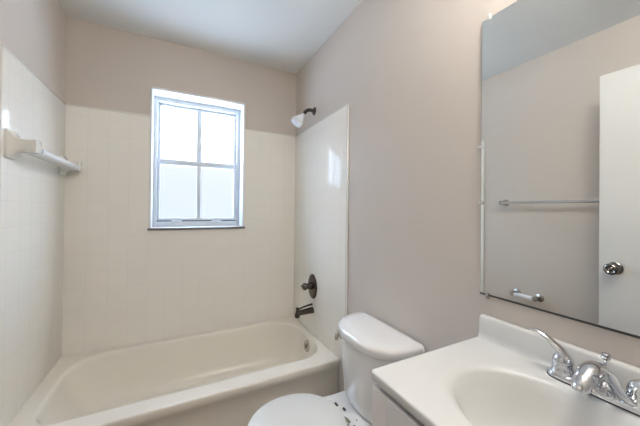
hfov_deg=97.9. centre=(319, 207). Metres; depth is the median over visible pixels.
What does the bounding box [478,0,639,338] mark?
wall mirror
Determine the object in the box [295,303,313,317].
tub spout
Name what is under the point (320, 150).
wall tile
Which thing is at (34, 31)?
wall
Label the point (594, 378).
faucet
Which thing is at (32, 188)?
wall tile
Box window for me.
[147,86,245,229]
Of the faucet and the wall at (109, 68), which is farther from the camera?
the wall at (109, 68)
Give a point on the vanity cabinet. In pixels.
(386, 411)
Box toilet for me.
[248,312,423,425]
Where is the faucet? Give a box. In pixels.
[530,328,639,416]
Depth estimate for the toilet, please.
1.16 m
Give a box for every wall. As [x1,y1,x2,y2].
[0,0,65,100]
[61,16,296,356]
[296,0,639,367]
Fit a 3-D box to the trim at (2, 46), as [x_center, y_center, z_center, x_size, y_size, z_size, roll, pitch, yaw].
[-0.730,0.142,1.730,1.520,1.534,0.706,1,0,-27]
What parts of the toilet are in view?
seat lid, flush lever, bowl, tank, tank lid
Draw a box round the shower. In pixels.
[291,107,315,127]
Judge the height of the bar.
0.124 m
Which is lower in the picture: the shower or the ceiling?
the shower
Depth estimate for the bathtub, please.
1.67 m
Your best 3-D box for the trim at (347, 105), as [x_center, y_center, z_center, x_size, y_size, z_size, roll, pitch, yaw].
[-0.028,0.336,2.010,0.010,1.904,0.826,1,0,-27]
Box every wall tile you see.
[0,48,65,425]
[62,105,294,355]
[293,106,346,392]
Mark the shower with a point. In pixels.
(297, 121)
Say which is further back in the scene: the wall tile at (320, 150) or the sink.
the wall tile at (320, 150)
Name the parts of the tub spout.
diverter lever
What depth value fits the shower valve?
2.01 m
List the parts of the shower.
shower arm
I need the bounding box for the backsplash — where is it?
[478,314,639,391]
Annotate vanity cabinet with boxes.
[372,384,423,425]
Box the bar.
[3,128,81,175]
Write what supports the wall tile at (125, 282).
attached to the wall at (109, 68)
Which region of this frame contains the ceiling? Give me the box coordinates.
[57,0,361,73]
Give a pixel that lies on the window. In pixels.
(159, 97)
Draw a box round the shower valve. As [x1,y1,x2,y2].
[301,274,316,298]
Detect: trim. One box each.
[0,44,294,189]
[295,104,348,390]
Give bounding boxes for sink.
[372,314,639,425]
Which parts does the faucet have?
lever, spout, plate, lift rod, lever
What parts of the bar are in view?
rail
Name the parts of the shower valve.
knob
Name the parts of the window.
sill, sash, sash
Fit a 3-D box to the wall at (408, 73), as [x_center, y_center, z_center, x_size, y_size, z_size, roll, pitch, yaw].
[0.385,0.068,1.356,0.120,2.440,2.390,1,0,-27]
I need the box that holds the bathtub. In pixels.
[8,316,338,425]
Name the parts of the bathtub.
overflow plate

